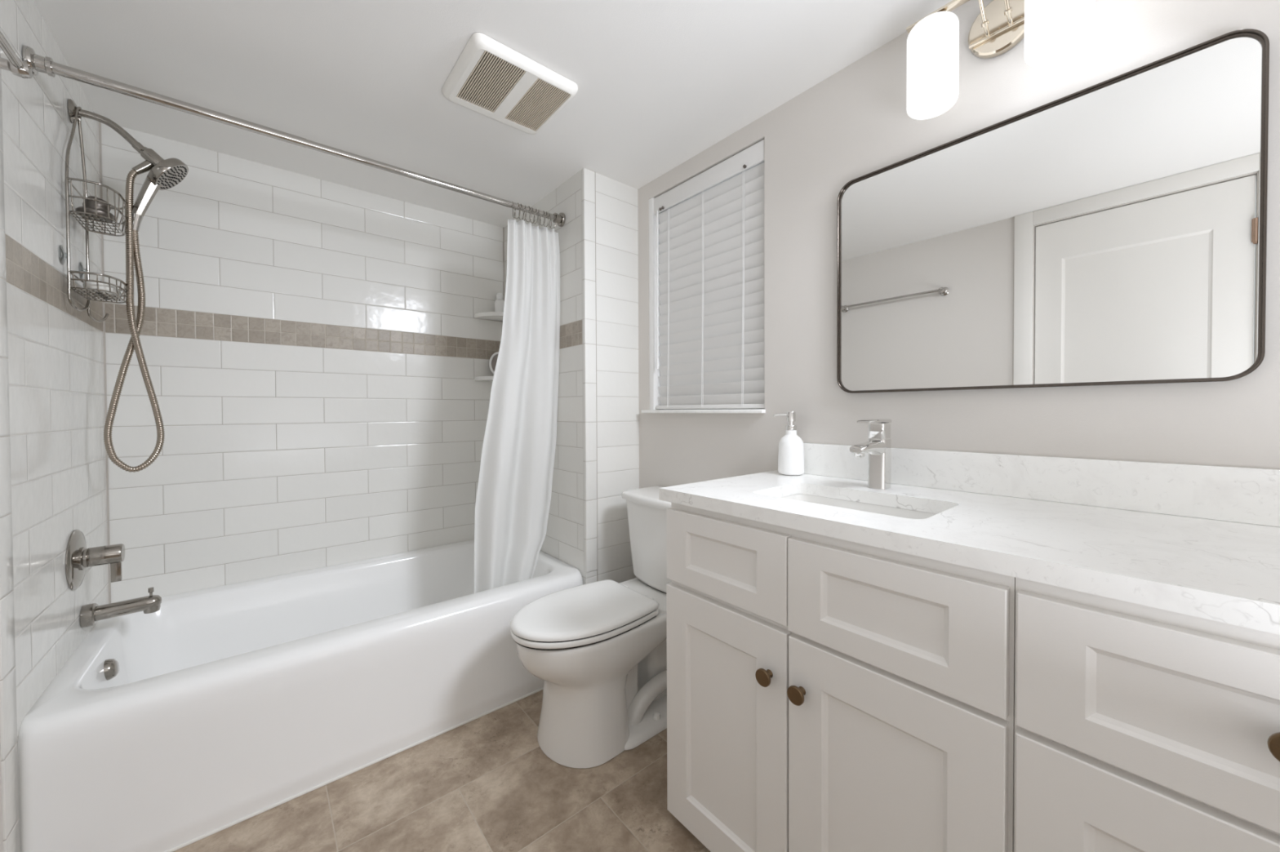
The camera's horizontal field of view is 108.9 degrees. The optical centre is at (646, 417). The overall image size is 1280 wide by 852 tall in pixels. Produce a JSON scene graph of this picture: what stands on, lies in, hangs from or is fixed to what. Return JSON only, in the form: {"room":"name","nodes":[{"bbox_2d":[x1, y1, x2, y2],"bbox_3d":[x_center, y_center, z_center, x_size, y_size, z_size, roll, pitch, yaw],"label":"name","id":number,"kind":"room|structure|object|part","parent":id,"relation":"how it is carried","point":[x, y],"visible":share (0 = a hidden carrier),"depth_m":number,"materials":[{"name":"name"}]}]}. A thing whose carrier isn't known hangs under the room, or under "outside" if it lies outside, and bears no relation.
{"room":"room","nodes":[
{"label":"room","id":0,"kind":"room"},
{"bbox_2d":[0,0,108,851],"bbox_3d":[-0.841,0.034,0.265,0.100,2.158,3.550,-1,1,-40],"label":"wall","id":1,"kind":"structure","parent":0,"point":[55,349],"depth_m":1.20,"materials":[{"name":"white tile"}]},
{"bbox_2d":[0,48,20,851],"bbox_3d":[-1.386,0.027,0.973,0.024,2.157,0.072,-1,1,-40],"label":"trim","id":2,"kind":"structure","parent":1,"relation":"attached to","point":[8,717],"depth_m":0.99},
{"bbox_2d":[0,31,32,78],"bbox_3d":[-1.103,-0.712,0.692,0.070,0.049,0.658,-1,1,-40],"label":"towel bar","id":3,"kind":"object","parent":1,"relation":"attached to","point":[18,68],"visible":1,"depth_m":0.92,"materials":[{"name":"silver metal"}]},
{"bbox_3d":[-1.300,-0.714,0.924,0.070,0.049,0.049,-1,1,-40],"label":"post","id":4,"kind":"part","parent":3,"relation":"part of","materials":[{"name":"silver metal"}]},
{"bbox_2d":[65,529,124,590],"bbox_3d":[-1.658,0.422,1.389,0.096,0.176,0.176,-1,1,-40],"label":"shower valve","id":5,"kind":"object","parent":1,"relation":"attached to","point":[78,557],"visible":1,"depth_m":1.36,"materials":[{"name":"silver metal"}]},
{"bbox_3d":[-1.648,0.421,1.397,0.071,0.057,0.057,-1,1,-40],"label":"handle","id":6,"kind":"part","parent":5,"relation":"part of","materials":[{"name":"silver metal"}]},
{"bbox_3d":[-1.633,0.468,1.411,0.022,0.078,0.012,-1,1,-40],"label":"lever","id":7,"kind":"part","parent":5,"relation":"part of","materials":[{"name":"silver metal"}]},
{"bbox_2d":[67,98,164,174],"bbox_3d":[-1.660,-0.868,1.449,0.203,0.183,0.068,-1,1,-40],"label":"fitting","id":8,"kind":"object","parent":1,"relation":"attached to","point":[151,157],"visible":0.88,"depth_m":1.45,"materials":[{"name":"silver metal"}]},
{"bbox_2d":[62,106,126,322],"bbox_3d":[-1.700,-0.628,1.428,0.109,0.635,0.303,-1,1,-40],"label":"shower caddy","id":9,"kind":"object","parent":8,"relation":"hanging from","point":[69,272],"visible":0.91,"depth_m":1.37,"materials":[{"name":"silver metal"}]},
{"bbox_3d":[-1.731,-0.627,1.414,0.029,0.635,0.284,-1,1,-38],"label":"wire frame","id":10,"kind":"part","parent":9,"relation":"part of","materials":[{"name":"silver metal"}]},
{"bbox_2d":[75,195,115,222],"bbox_3d":[-1.645,-0.626,1.368,0.078,0.065,0.078,-1,1,-40],"label":"stopper","id":11,"kind":"object","parent":9,"relation":"in","point":[90,205],"visible":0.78,"depth_m":1.35,"materials":[{"name":"grey metal"}]},
{"bbox_3d":[-1.651,-0.634,1.376,0.056,0.049,0.054,-1,1,-40],"label":"knob","id":12,"kind":"part","parent":11,"relation":"part of","materials":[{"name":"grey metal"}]},
{"bbox_2d":[66,177,125,236],"bbox_3d":[-1.677,-0.636,1.408,0.098,0.096,0.224,-1,1,-40],"label":"basket","id":13,"kind":"object","parent":9,"relation":"on","point":[86,224],"depth_m":1.37,"materials":[{"name":"silver metal"}]},
{"bbox_2d":[68,270,126,303],"bbox_3d":[-1.676,-0.395,1.412,0.098,0.050,0.224,-1,1,-40],"label":"basket","id":14,"kind":"object","parent":9,"relation":"on","point":[70,272],"depth_m":1.36,"materials":[{"name":"silver metal"}]},
{"bbox_2d":[82,280,121,299],"bbox_3d":[-1.673,-0.391,1.410,0.062,0.032,0.150,-1,1,-40],"label":"soap bar","id":15,"kind":"object","parent":9,"relation":"in","point":[91,285],"visible":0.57,"depth_m":1.37,"materials":[{"name":"white"}]},
{"bbox_2d":[131,160,153,174],"bbox_3d":[-1.619,-0.805,1.476,0.026,0.056,0.053,0,1,36],"label":"connector","id":16,"kind":"object","parent":8,"relation":"attached to","point":[146,166],"depth_m":1.47,"materials":[{"name":"silver metal"}]},
{"bbox_2d":[102,158,188,472],"bbox_3d":[-1.612,-0.338,1.480,0.199,1.028,0.122,-1,1,-40],"label":"shower","id":17,"kind":"object","parent":8,"relation":"attached to","point":[166,174],"visible":1,"depth_m":1.46,"materials":[{"name":"silver metal"}]},
{"bbox_3d":[-1.610,-0.711,1.477,0.076,0.140,0.039,-1,1,-40],"label":"handle","id":18,"kind":"part","parent":17,"relation":"part of","materials":[{"name":"silver metal"}]},
{"bbox_2d":[79,586,161,627],"bbox_3d":[-1.672,0.604,1.464,0.168,0.087,0.068,-1,1,-40],"label":"tub spout","id":19,"kind":"object","parent":1,"relation":"attached to","point":[90,614],"visible":1,"depth_m":1.45,"materials":[{"name":"silver metal"}]},
{"bbox_3d":[-1.664,0.613,1.471,0.149,0.054,0.045,-1,1,-40],"label":"spout","id":20,"kind":"part","parent":19,"relation":"part of","materials":[{"name":"silver metal"}]},
{"bbox_2d":[22,45,565,226],"bbox_3d":[-0.950,-0.890,1.612,1.500,0.079,0.063,-1,1,-41],"label":"shower curtain rod","id":21,"kind":"object","parent":1,"relation":"attached to","point":[46,64],"visible":0.97,"depth_m":1.36,"materials":[{"name":"silver metal"}]},
{"bbox_2d":[474,219,559,593],"bbox_3d":[-0.548,-0.045,1.994,0.403,1.595,0.092,-1,1,-40],"label":"shower curtain","id":22,"kind":"object","parent":21,"relation":"hanging from","point":[514,490],"visible":0.98,"depth_m":2.00,"materials":[{"name":"white fabric"}]},
{"bbox_2d":[101,123,503,603],"bbox_3d":[-1.284,0.008,2.281,2.031,2.158,0.100,-1,1,-40],"label":"wall","id":23,"kind":"structure","parent":0,"point":[314,349],"depth_m":1.98,"materials":[{"name":"white tile"}]},
{"bbox_2d":[98,121,111,604],"bbox_3d":[-1.948,-0.180,1.648,0.004,1.758,0.004,-1,1,-40],"label":"caulk line","id":24,"kind":"structure","parent":23,"relation":"attached to","point":[100,123],"depth_m":1.65,"materials":[{"name":"grey"}]},
{"bbox_2d":[474,311,503,321],"bbox_3d":[-0.819,-0.551,2.489,0.172,0.020,0.172,-1,1,-40],"label":"corner shelf","id":25,"kind":"object","parent":23,"relation":"attached to","point":[494,316],"visible":0.68,"depth_m":2.46,"materials":[{"name":"white ceramic"}]},
{"bbox_2d":[494,293,504,311],"bbox_3d":[-0.812,-0.626,2.541,0.056,0.128,0.056,-1,1,-40],"label":"lotion bottle","id":26,"kind":"object","parent":25,"relation":"on","point":[499,303],"visible":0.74,"depth_m":2.52,"materials":[{"name":"white plastic"}]},
{"bbox_2d":[488,351,498,373],"bbox_3d":[-0.812,-0.291,2.524,0.096,0.139,0.060,-1,1,-40],"label":"mirror","id":27,"kind":"object","parent":23,"relation":"attached to","point":[492,363],"visible":0.27,"depth_m":2.51,"materials":[{"name":"white plastic"}]},
{"bbox_2d":[491,354,497,371],"bbox_3d":[-0.811,-0.293,2.523,0.092,0.124,0.020,0,1,-15],"label":"mirror glass","id":28,"kind":"object","parent":27,"relation":"on","point":[494,357],"depth_m":2.51,"materials":[{"name":"grey mirror"}]},
{"bbox_2d":[502,227,504,301],"bbox_3d":[-0.807,-0.199,2.615,0.004,1.758,0.004,-1,1,-40],"label":"caulk line","id":29,"kind":"structure","parent":23,"relation":"attached to","point":[503,228],"depth_m":2.60,"materials":[{"name":"grey"}]},
{"bbox_2d":[173,689,711,851],"bbox_3d":[-0.099,1.151,0.905,2.031,0.100,3.750,-1,1,-40],"label":"floor","id":30,"kind":"structure","parent":0,"point":[486,783],"depth_m":1.30,"materials":[{"name":"brown tile"}]},
{"bbox_2d":[17,539,582,851],"bbox_3d":[-1.097,0.886,1.817,1.502,0.410,0.860,-1,1,-40],"label":"bathtub","id":31,"kind":"object","parent":30,"relation":"on","point":[173,726],"visible":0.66,"depth_m":1.39,"materials":[{"name":"white ceramic"}]},
{"bbox_2d":[164,687,543,851],"bbox_3d":[-0.805,1.094,1.500,1.472,0.009,0.009,-1,1,-40],"label":"caulk line","id":32,"kind":"structure","parent":30,"relation":"on","point":[281,802],"depth_m":1.38,"materials":[{"name":"white"}]},
{"bbox_2d":[510,485,671,768],"bbox_3d":[-0.117,0.704,1.668,0.766,0.778,0.432,-1,1,-40],"label":"toilet","id":33,"kind":"object","parent":30,"relation":"on","point":[598,650],"visible":0.84,"depth_m":1.50,"materials":[{"name":"white ceramic"}]},
{"bbox_3d":[-0.227,0.660,1.574,0.479,0.021,0.359,-1,1,-40],"label":"lid","id":34,"kind":"part","parent":33,"relation":"part of","materials":[{"name":"white plastic"}]},
{"bbox_3d":[-0.227,0.684,1.575,0.477,0.018,0.357,-1,1,-40],"label":"seat","id":35,"kind":"part","parent":33,"relation":"part of","materials":[{"name":"white plastic"}]},
{"bbox_3d":[0.090,0.328,1.840,0.218,0.032,0.432,-1,1,-40],"label":"tank lid","id":36,"kind":"part","parent":33,"relation":"part of","materials":[{"name":"white ceramic"}]},
{"bbox_3d":[0.095,0.511,1.846,0.200,0.328,0.406,-1,1,-40],"label":"tank","id":37,"kind":"part","parent":33,"relation":"part of","materials":[{"name":"white ceramic"}]},
{"bbox_2d":[666,502,1015,851],"bbox_3d":[0.491,0.660,1.121,0.574,0.870,0.740,-1,1,-40],"label":"vanity cabinet","id":38,"kind":"object","parent":30,"relation":"on","point":[825,694],"visible":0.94,"depth_m":0.88,"materials":[{"name":"white paint"}]},
{"bbox_3d":[0.181,0.758,1.103,0.020,0.615,0.368,-1,1,-40],"label":"door","id":39,"kind":"part","parent":38,"relation":"part of","materials":[{"name":"white paint"}]},
{"bbox_3d":[0.180,0.341,1.096,0.020,0.188,0.366,-1,1,-40],"label":"drawer","id":40,"kind":"part","parent":38,"relation":"part of","materials":[{"name":"white paint"}]},
{"bbox_3d":[0.255,0.551,0.975,0.027,0.036,0.036,-1,1,-40],"label":"knob","id":41,"kind":"part","parent":38,"relation":"part of","materials":[{"name":"brown metal"}]},
{"bbox_3d":[0.305,0.553,0.917,0.027,0.036,0.036,-1,1,-40],"label":"knob","id":42,"kind":"part","parent":38,"relation":"part of","materials":[{"name":"brown metal"}]},
{"bbox_3d":[0.420,0.762,0.821,0.020,0.614,0.361,-1,1,-40],"label":"door","id":43,"kind":"part","parent":38,"relation":"part of","materials":[{"name":"white paint"}]},
{"bbox_3d":[0.417,0.348,0.816,0.020,0.192,0.364,-1,1,-40],"label":"drawer","id":44,"kind":"part","parent":38,"relation":"part of","materials":[{"name":"white paint"}]},
{"bbox_2d":[658,443,1279,635],"bbox_3d":[0.654,0.159,0.937,0.552,0.133,1.264,-1,1,-40],"label":"countertop","id":45,"kind":"structure","parent":38,"relation":"on","point":[1201,541],"depth_m":0.85,"materials":[{"name":"white stone"}]},
{"bbox_2d":[773,412,804,475],"bbox_3d":[0.471,0.085,1.489,0.082,0.203,0.083,-1,1,-30],"label":"soap dispenser","id":46,"kind":"object","parent":45,"relation":"on","point":[791,449],"visible":1,"depth_m":1.46,"materials":[{"name":"white ceramic"}]},
{"bbox_2d":[781,493,936,519],"bbox_3d":[0.483,0.295,1.097,0.282,0.142,0.442,-1,1,-40],"label":"sink","id":47,"kind":"object","parent":45,"relation":"in","point":[901,513],"visible":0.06,"depth_m":1.19,"materials":[{"name":"white ceramic"}]},
{"bbox_2d":[849,418,891,489],"bbox_3d":[0.585,0.098,1.196,0.162,0.185,0.047,-1,1,-40],"label":"faucet","id":48,"kind":"object","parent":45,"relation":"on","point":[877,446],"visible":1,"depth_m":1.21,"materials":[{"name":"silver metal"}]},
{"bbox_3d":[0.599,0.031,1.207,0.120,0.052,0.045,-1,1,-40],"label":"lever","id":49,"kind":"part","parent":48,"relation":"part of","materials":[{"name":"silver metal"}]},
{"bbox_2d":[1013,577,1279,851],"bbox_3d":[0.885,0.665,0.656,0.574,0.870,0.477,-1,1,-40],"label":"vanity cabinet","id":50,"kind":"object","parent":30,"relation":"on","point":[1139,728],"visible":0.91,"depth_m":0.57,"materials":[{"name":"white paint"}]},
{"bbox_3d":[0.694,0.610,0.495,0.020,0.299,0.465,-1,1,-40],"label":"drawer","id":51,"kind":"part","parent":50,"relation":"part of","materials":[{"name":"white paint"}]},
{"bbox_3d":[0.675,0.344,0.476,0.027,0.036,0.036,-1,1,-40],"label":"knob","id":52,"kind":"part","parent":50,"relation":"part of","materials":[{"name":"brown metal"}]},
{"bbox_2d":[33,0,952,227],"bbox_3d":[-0.110,-1.107,0.873,2.031,0.100,3.750,-1,1,-40],"label":"ceiling","id":53,"kind":"structure","parent":0,"point":[660,83],"depth_m":1.40,"materials":[{"name":"white paint"}]},
{"bbox_2d":[441,32,577,134],"bbox_3d":[-0.441,-1.049,1.481,0.338,0.027,0.318,-1,1,-40],"label":"exhaust fan","id":54,"kind":"object","parent":53,"relation":"attached to","point":[489,73],"visible":1,"depth_m":1.44,"materials":[{"name":"white plastic"}]},
{"bbox_2d":[456,50,525,112],"bbox_3d":[-0.487,-1.043,1.425,0.133,0.016,0.257,-1,1,-40],"label":"grille","id":55,"kind":"object","parent":54,"relation":"attached to","point":[491,79],"depth_m":1.41,"materials":[{"name":"beige"}]},
{"bbox_2d":[505,78,570,131],"bbox_3d":[-0.366,-1.045,1.531,0.125,0.016,0.259,-1,1,-40],"label":"grille","id":56,"kind":"object","parent":54,"relation":"attached to","point":[539,100],"depth_m":1.52,"materials":[{"name":"beige"}]},
{"bbox_2d":[503,168,639,584],"bbox_3d":[-0.420,0.002,2.398,0.301,2.158,0.838,-1,1,-40],"label":"wall","id":57,"kind":"structure","parent":0,"point":[616,202],"depth_m":2.09,"materials":[{"name":"white tile"}]},
{"bbox_2d":[474,376,493,381],"bbox_3d":[-0.818,-0.210,2.494,0.172,0.020,0.172,-1,1,-40],"label":"corner shelf","id":58,"kind":"object","parent":57,"relation":"attached to","point":[478,378],"visible":0.48,"depth_m":2.46,"materials":[{"name":"white ceramic"}]},
{"bbox_2d":[581,168,597,573],"bbox_3d":[-0.249,-0.197,2.002,0.058,1.747,0.025,-1,1,-40],"label":"trim","id":59,"kind":"structure","parent":57,"relation":"attached to","point":[588,177],"depth_m":1.99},
{"bbox_2d":[595,172,598,582],"bbox_3d":[-0.219,0.007,2.017,0.003,2.158,0.004,-1,1,-40],"label":"caulk line","id":60,"kind":"structure","parent":57,"relation":"attached to","point":[595,172],"depth_m":2.01,"materials":[{"name":"grey"}]},
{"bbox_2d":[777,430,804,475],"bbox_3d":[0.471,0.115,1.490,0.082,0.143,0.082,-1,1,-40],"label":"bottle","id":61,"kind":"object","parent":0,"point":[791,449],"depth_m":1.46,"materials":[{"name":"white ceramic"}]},
{"bbox_2d":[637,0,1279,488],"bbox_3d":[0.621,0.010,1.503,0.130,2.158,3.550,-1,1,-40],"label":"wall","id":62,"kind":"structure","parent":0,"point":[855,122],"depth_m":1.24,"materials":[{"name":"white paint"}]},
{"bbox_2d":[641,180,765,413],"bbox_3d":[0.246,-0.508,1.914,0.147,0.982,0.670,-1,1,-40],"label":"window","id":63,"kind":"structure","parent":62,"relation":"in","point":[655,383],"depth_m":2.10,"materials":[{"name":"white plastic"}]},
{"bbox_3d":[0.243,-0.024,1.916,0.132,0.014,0.670,-1,1,-40],"label":"sill","id":64,"kind":"part","parent":63,"relation":"part of","materials":[{"name":"white stone"}]},
{"bbox_2d":[653,139,764,408],"bbox_3d":[0.237,-0.514,1.885,0.069,0.960,0.622,-1,1,-40],"label":"window blind","id":65,"kind":"object","parent":63,"relation":"attached to","point":[711,247],"visible":0.8,"depth_m":1.85,"materials":[{"name":"white plastic"}]},
{"bbox_3d":[0.098,-0.490,2.025,0.011,0.892,0.009,-1,1,-40],"label":"ladder cord","id":66,"kind":"part","parent":65,"relation":"part of","materials":[{"name":"white fabric"}]},
{"bbox_3d":[0.230,-0.488,1.869,0.011,0.892,0.009,-1,1,-40],"label":"ladder cord","id":67,"kind":"part","parent":65,"relation":"part of","materials":[{"name":"white fabric"}]},
{"bbox_3d":[0.239,-0.956,1.882,0.054,0.074,0.622,-1,1,-40],"label":"head rail","id":68,"kind":"part","parent":65,"relation":"part of","materials":[{"name":"white"}]},
{"bbox_3d":[0.255,-0.043,1.886,0.052,0.017,0.590,-1,1,-40],"label":"rail","id":69,"kind":"part","parent":65,"relation":"part of","materials":[{"name":"white plastic"}]},
{"bbox_3d":[0.363,-0.487,1.712,0.011,0.892,0.009,-1,1,-40],"label":"ladder cord","id":70,"kind":"part","parent":65,"relation":"part of","materials":[{"name":"white fabric"}]},
{"bbox_2d":[906,0,1095,119],"bbox_3d":[0.797,-0.883,1.052,0.160,0.249,0.344,-1,1,-40],"label":"vanity light","id":71,"kind":"object","parent":62,"relation":"attached to","point":[1054,32],"visible":1,"depth_m":1.07,"materials":[{"name":"white glass"}]},
{"bbox_3d":[0.703,-0.859,1.125,0.109,0.201,0.109,-1,1,-40],"label":"lamp shade","id":72,"kind":"part","parent":71,"relation":"part of","materials":[{"name":"white glass"}]},
{"bbox_3d":[0.854,-0.858,0.947,0.109,0.201,0.109,-1,1,-40],"label":"lamp shade","id":73,"kind":"part","parent":71,"relation":"part of","materials":[{"name":"white glass"}]},
{"bbox_2d":[803,443,1279,527],"bbox_3d":[0.870,0.140,1.100,0.012,0.101,1.234,-1,1,-40],"label":"backsplash","id":74,"kind":"structure","parent":62,"relation":"attached to","point":[1250,495],"depth_m":0.99,"materials":[{"name":"white stone"}]},
{"bbox_2d":[836,28,1269,393],"bbox_3d":[0.846,-0.386,1.109,0.025,0.634,0.782,-1,1,-40],"label":"wall mirror","id":75,"kind":"object","parent":62,"relation":"attached to","point":[1113,231],"visible":1,"depth_m":0.99,"materials":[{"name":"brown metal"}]}
]}

